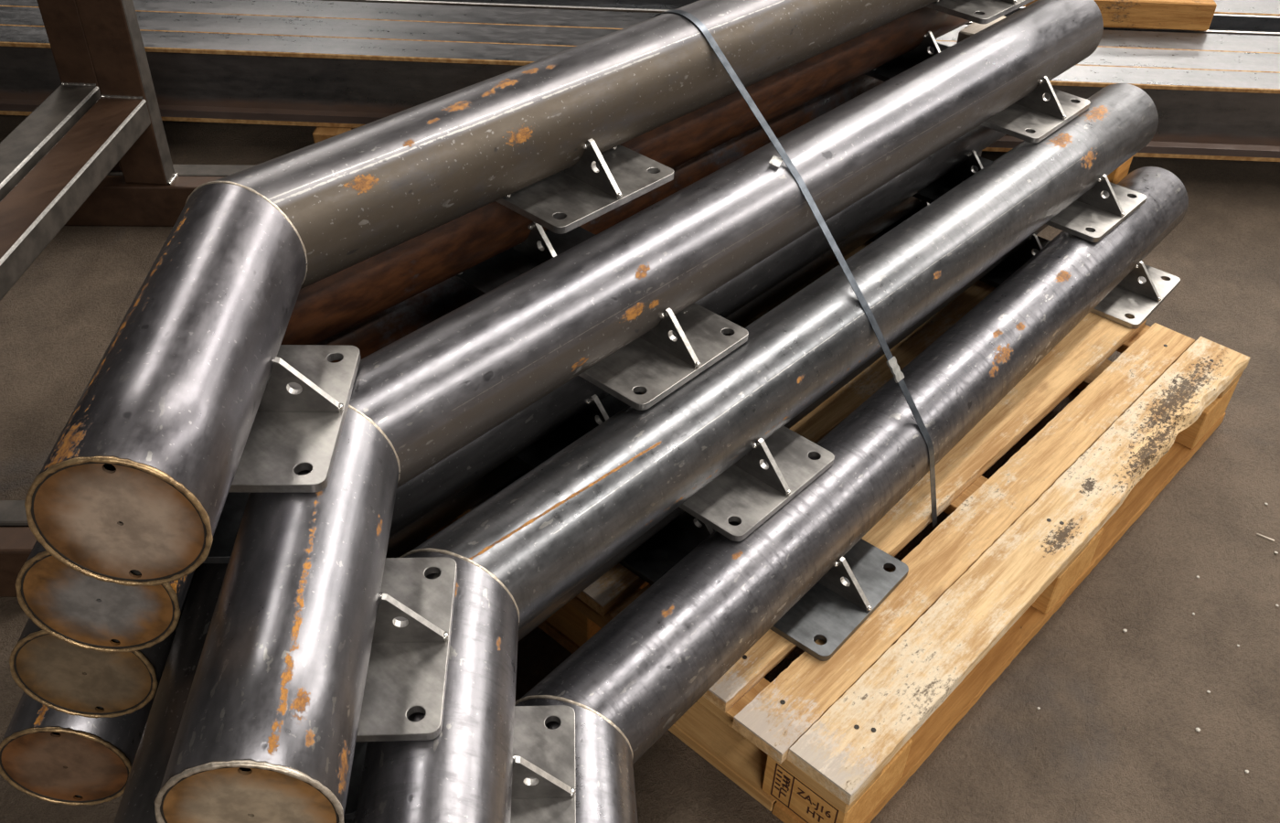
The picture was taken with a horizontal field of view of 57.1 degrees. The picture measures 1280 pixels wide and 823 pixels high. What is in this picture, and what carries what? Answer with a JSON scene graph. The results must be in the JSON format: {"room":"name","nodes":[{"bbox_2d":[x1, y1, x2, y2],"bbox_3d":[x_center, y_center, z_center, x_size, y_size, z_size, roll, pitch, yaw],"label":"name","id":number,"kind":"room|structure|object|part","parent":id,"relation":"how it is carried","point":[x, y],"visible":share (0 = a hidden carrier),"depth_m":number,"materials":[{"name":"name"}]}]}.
{"room":"metal workshop","nodes":[
{"label":"metal workshop","id":0,"kind":"room"},
{"bbox_2d":[0,114,1279,822],"bbox_3d":[0.252,-3.467,6.411,26.000,0.001,28.000,31,47,30],"label":"floor","id":1,"kind":"structure","parent":0,"point":[1113,737],"depth_m":1.81,"materials":[{"name":"concrete"}]},
{"bbox_2d":[0,0,224,597],"bbox_3d":[-1.304,-0.606,1.764,1.130,1.350,1.148,0,39,-3],"label":"steel frame","id":2,"kind":"object","parent":1,"relation":"on","point":[70,185],"visible":0.87,"depth_m":2.33,"materials":[{"name":"metal"}]},
{"bbox_3d":[-1.351,0.225,1.734,0.960,0.100,0.052,0,39,-3],"label":"rail","id":3,"kind":"part","parent":2,"relation":"part of","materials":[{"name":"brown metal"}]},
{"bbox_3d":[-1.089,-0.297,2.032,0.095,0.055,1.037,3,39,1],"label":"arm","id":4,"kind":"part","parent":2,"relation":"part of","materials":[{"name":"brown metal"}]},
{"bbox_3d":[-1.047,-0.990,2.167,0.095,1.250,0.050,3,39,1],"label":"post","id":5,"kind":"part","parent":2,"relation":"part of","materials":[{"name":"brown metal"}]},
{"bbox_3d":[-1.341,-0.462,2.575,1.130,0.100,0.052,0,39,-3],"label":"rail","id":6,"kind":"part","parent":2,"relation":"part of","materials":[{"name":"brown metal"}]},
{"bbox_2d":[0,0,254,527],"bbox_3d":[-1.291,-0.643,1.810,1.160,1.350,1.149,0,39,-3],"label":"steel frame","id":7,"kind":"object","parent":1,"relation":"on","point":[26,144],"visible":0.43,"depth_m":2.37,"materials":[{"name":"metal"}]},
{"bbox_3d":[-1.333,0.188,1.779,1.000,0.100,0.052,0,39,-3],"label":"rail","id":8,"kind":"part","parent":7,"relation":"part of","materials":[{"name":"grey metal"}]},
{"bbox_3d":[-1.198,-0.338,2.078,0.082,0.055,1.027,3,39,1],"label":"arm","id":9,"kind":"part","parent":7,"relation":"part of","materials":[{"name":"grey metal"}]},
{"bbox_3d":[-1.156,-1.027,2.209,0.082,1.250,0.050,3,39,1],"label":"post","id":10,"kind":"part","parent":7,"relation":"part of","materials":[{"name":"brown metal"}]},
{"bbox_3d":[-1.329,-0.497,2.618,1.160,0.100,0.052,0,39,-3],"label":"rail","id":11,"kind":"part","parent":7,"relation":"part of","materials":[{"name":"grey metal"}]},
{"bbox_2d":[312,126,354,143],"bbox_3d":[-0.725,-0.862,3.104,0.087,0.090,0.762,2,39,0],"label":"bearer","id":12,"kind":"object","parent":1,"relation":"on","point":[320,133],"visible":0.08,"depth_m":2.79,"materials":[{"name":"brown wood"}]},
{"bbox_2d":[426,240,1250,822],"bbox_3d":[0.294,0.012,2.031,1.002,0.150,1.234,32,48,31],"label":"wooden pallet","id":13,"kind":"object","parent":1,"relation":"on","point":[834,740],"visible":0.44,"depth_m":1.70,"materials":[{"name":"brown wood"}]},
{"bbox_2d":[0,631,176,805],"bbox_3d":[-0.086,-0.122,1.939,0.427,0.152,2.059,31,47,31],"label":"pipe","id":14,"kind":"object","parent":13,"relation":"on","point":[47,753],"visible":0.19,"depth_m":1.28,"materials":[{"name":"metal"}]},
{"bbox_2d":[9,74,884,717],"bbox_3d":[-0.022,-0.243,1.850,0.427,0.152,2.059,31,47,31],"label":"pipe","id":15,"kind":"object","parent":14,"relation":"on","point":[63,677],"visible":0.13,"depth_m":1.34,"materials":[{"name":"brown metal"}]},
{"bbox_3d":[-0.521,0.178,1.423,0.152,0.010,0.218,0,39,-3],"label":"mounting plate","id":16,"kind":"part","parent":15,"relation":"part of","materials":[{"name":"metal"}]},
{"bbox_2d":[15,6,970,652],"bbox_3d":[0.054,-0.334,1.726,0.427,0.152,2.059,31,47,31],"label":"pipe","id":17,"kind":"object","parent":15,"relation":"on","point":[487,247],"visible":0.32,"depth_m":1.54,"materials":[{"name":"metal"}]},
{"bbox_3d":[-0.449,0.085,1.301,0.152,0.010,0.218,0,39,-3],"label":"mounting plate","id":18,"kind":"part","parent":17,"relation":"part of","materials":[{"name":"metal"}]},
{"bbox_3d":[-0.161,-0.221,1.690,0.152,0.010,0.218,31,47,31],"label":"mounting plate","id":19,"kind":"part","parent":17,"relation":"part of","materials":[{"name":"metal"}]},
{"bbox_3d":[0.531,-0.676,2.279,0.152,0.010,0.218,31,47,31],"label":"mounting plate","id":20,"kind":"part","parent":17,"relation":"part of","materials":[{"name":"metal"}]},
{"bbox_2d":[385,150,981,557],"bbox_3d":[0.088,-0.035,1.840,0.427,0.152,2.059,30,47,30],"label":"pipe","id":21,"kind":"object","parent":13,"relation":"on","point":[509,471],"visible":0.06,"depth_m":1.97,"materials":[{"name":"metal"}]},
{"bbox_3d":[-0.125,0.081,1.801,0.152,0.010,0.218,30,47,30],"label":"mounting plate","id":22,"kind":"part","parent":21,"relation":"part of","materials":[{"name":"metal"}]},
{"bbox_2d":[113,124,1005,822],"bbox_3d":[0.135,-0.093,1.674,0.427,0.152,2.059,31,47,30],"label":"pipe","id":23,"kind":"object","parent":21,"relation":"on","point":[541,430],"visible":0.23,"depth_m":1.50,"materials":[{"name":"grey metal"}]},
{"bbox_3d":[-0.358,0.332,1.242,0.152,0.010,0.218,0,39,-3],"label":"mounting plate","id":24,"kind":"part","parent":23,"relation":"part of","materials":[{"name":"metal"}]},
{"bbox_3d":[-0.079,0.023,1.635,0.152,0.010,0.218,31,47,30],"label":"mounting plate","id":25,"kind":"part","parent":23,"relation":"part of","materials":[{"name":"metal"}]},
{"bbox_3d":[0.601,-0.440,2.233,0.152,0.010,0.218,31,47,30],"label":"mounting plate","id":26,"kind":"part","parent":23,"relation":"part of","materials":[{"name":"metal"}]},
{"bbox_2d":[956,15,1006,42],"bbox_3d":[0.710,-0.756,2.366,0.092,0.038,0.142,28,46,28],"label":"spacer","id":27,"kind":"object","parent":23,"relation":"on","point":[974,27],"visible":0.16,"depth_m":2.34,"materials":[{"name":"brown wood"}]},
{"bbox_3d":[0.551,-0.383,2.401,0.152,0.010,0.218,30,47,30],"label":"mounting plate","id":28,"kind":"part","parent":21,"relation":"part of","materials":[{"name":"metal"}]},
{"bbox_2d":[343,224,1050,822],"bbox_3d":[0.272,0.053,1.742,0.427,0.152,2.059,31,47,30],"label":"pipe","id":29,"kind":"object","parent":13,"relation":"on","point":[658,549],"visible":0.09,"depth_m":1.67,"materials":[{"name":"metal"}]},
{"bbox_3d":[0.059,0.168,1.702,0.152,0.010,0.218,31,47,30],"label":"mounting plate","id":30,"kind":"part","parent":29,"relation":"part of","materials":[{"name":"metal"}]},
{"bbox_3d":[0.737,-0.295,2.302,0.152,0.010,0.218,31,47,30],"label":"mounting plate","id":31,"kind":"part","parent":29,"relation":"part of","materials":[{"name":"metal"}]},
{"bbox_2d":[514,166,1188,822],"bbox_3d":[0.464,0.121,1.667,0.427,0.152,2.059,29,46,29],"label":"pipe","id":32,"kind":"object","parent":13,"relation":"on","point":[807,573],"visible":0.94,"depth_m":1.58,"materials":[{"name":"metal"}]},
{"bbox_2d":[354,83,1158,822],"bbox_3d":[0.353,-0.035,1.613,0.427,0.152,2.059,31,47,30],"label":"pipe","id":33,"kind":"object","parent":32,"relation":"on","point":[718,448],"visible":0.88,"depth_m":1.44,"materials":[{"name":"grey metal"}]},
{"bbox_3d":[-0.141,0.389,1.183,0.152,0.010,0.218,0,39,-3],"label":"mounting plate","id":34,"kind":"part","parent":33,"relation":"part of","materials":[{"name":"metal"}]},
{"bbox_2d":[154,0,1103,822],"bbox_3d":[0.233,-0.200,1.570,0.427,0.152,2.059,31,47,30],"label":"pipe","id":35,"kind":"object","parent":33,"relation":"on","point":[318,643],"visible":0.95,"depth_m":1.27,"materials":[{"name":"metal"}]},
{"bbox_3d":[-0.261,0.225,1.139,0.152,0.010,0.218,0,39,-3],"label":"mounting plate","id":36,"kind":"part","parent":35,"relation":"part of","materials":[{"name":"metal"}]},
{"bbox_2d":[24,0,1034,586],"bbox_3d":[0.137,-0.415,1.589,0.427,0.152,2.059,32,48,31],"label":"pipe","id":37,"kind":"object","parent":35,"relation":"on","point":[196,398],"visible":1,"depth_m":1.23,"materials":[{"name":"metal"}]},
{"bbox_3d":[-0.369,0.002,1.166,0.152,0.010,0.218,0,39,-2],"label":"mounting plate","id":38,"kind":"part","parent":37,"relation":"part of","materials":[{"name":"metal"}]},
{"bbox_3d":[-0.079,-0.303,1.554,0.152,0.010,0.218,32,48,31],"label":"mounting plate","id":39,"kind":"part","parent":37,"relation":"part of","materials":[{"name":"metal"}]},
{"bbox_2d":[651,10,937,527],"bbox_3d":[0.138,-0.250,1.763,0.825,0.629,0.036,31,47,30],"label":"strap","id":40,"kind":"object","parent":37,"relation":"attached to","point":[776,161],"visible":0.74,"depth_m":1.64,"materials":[{"name":"metal"}]},
{"bbox_3d":[0.616,-0.756,2.141,0.152,0.010,0.218,32,48,31],"label":"mounting plate","id":41,"kind":"part","parent":37,"relation":"part of","materials":[{"name":"metal"}]},
{"bbox_3d":[0.019,-0.085,1.531,0.152,0.010,0.218,31,47,30],"label":"mounting plate","id":42,"kind":"part","parent":35,"relation":"part of","materials":[{"name":"metal"}]},
{"bbox_3d":[0.699,-0.547,2.129,0.152,0.010,0.218,31,47,30],"label":"mounting plate","id":43,"kind":"part","parent":35,"relation":"part of","materials":[{"name":"metal"}]},
{"bbox_3d":[0.139,0.080,1.574,0.152,0.010,0.218,31,47,30],"label":"mounting plate","id":44,"kind":"part","parent":33,"relation":"part of","materials":[{"name":"metal"}]},
{"bbox_3d":[0.820,-0.382,2.172,0.152,0.010,0.218,31,47,30],"label":"mounting plate","id":45,"kind":"part","parent":33,"relation":"part of","materials":[{"name":"metal"}]},
{"bbox_3d":[0.253,0.240,1.623,0.152,0.010,0.218,29,46,29],"label":"mounting plate","id":46,"kind":"part","parent":32,"relation":"part of","materials":[{"name":"metal"}]},
{"bbox_3d":[0.913,-0.234,2.235,0.152,0.010,0.218,29,46,29],"label":"mounting plate","id":47,"kind":"part","parent":32,"relation":"part of","materials":[{"name":"metal"}]},
{"bbox_2d":[1107,155,1133,183],"bbox_3d":[0.955,-0.404,2.454,0.044,0.302,0.077,31,47,30],"label":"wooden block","id":48,"kind":"object","parent":1,"relation":"on","point":[1116,176],"visible":0.03,"depth_m":2.36,"materials":[{"name":"brown wood"}]},
{"bbox_2d":[1256,533,1274,541],"bbox_3d":[1.032,0.208,1.943,0.028,0.002,0.004,24,44,25],"label":"wood splinter","id":49,"kind":"object","parent":1,"relation":"on","point":[1267,538],"visible":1,"depth_m":1.94,"materials":[{"name":"beige wood"}]},
{"bbox_3d":[2.832,-0.732,3.111,0.087,0.090,0.762,2,39,0],"label":"bearer","id":50,"kind":"object","parent":1,"relation":"on","visible":0},
{"bbox_2d":[0,25,1279,161],"bbox_3d":[0.032,-0.751,2.788,6.599,0.180,0.102,2,39,0],"label":"girder","id":51,"kind":"object","parent":50,"relation":"on","point":[197,77],"visible":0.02,"depth_m":2.77,"materials":[{"name":"grey metal"}]},
{"bbox_2d":[0,6,1279,73],"bbox_3d":[0.034,-0.820,2.873,6.599,0.180,0.116,2,39,0],"label":"girder","id":52,"kind":"object","parent":50,"relation":"on","point":[9,16],"visible":0.02,"depth_m":2.81,"materials":[{"name":"grey metal"}]},
{"bbox_2d":[0,0,1279,53],"bbox_3d":[0.037,-0.894,2.963,6.599,0.180,0.114,2,39,0],"label":"girder","id":53,"kind":"object","parent":50,"relation":"on","point":[291,8],"visible":0.11,"depth_m":2.90,"materials":[{"name":"grey metal"}]},
{"bbox_2d":[319,0,1279,36],"bbox_3d":[0.040,-0.980,3.071,6.599,0.178,0.127,2,39,0],"label":"girder","id":54,"kind":"object","parent":50,"relation":"on","point":[1221,23],"visible":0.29,"depth_m":3.07,"materials":[{"name":"grey metal"}]},
{"bbox_2d":[1024,0,1216,31],"bbox_3d":[1.212,-1.023,2.976,0.442,0.071,0.102,2,39,0],"label":"wooden block","id":55,"kind":"object","parent":54,"relation":"on","point":[1182,15],"visible":0.64,"depth_m":2.94,"materials":[{"name":"brown wood"}]},
{"bbox_2d":[1023,0,1279,16],"bbox_3d":[0.043,-1.062,3.169,6.599,0.180,0.117,2,39,0],"label":"girder","id":56,"kind":"object","parent":50,"relation":"on","point":[1250,7],"visible":0.02,"depth_m":3.10,"materials":[{"name":"grey metal"}]}
]}

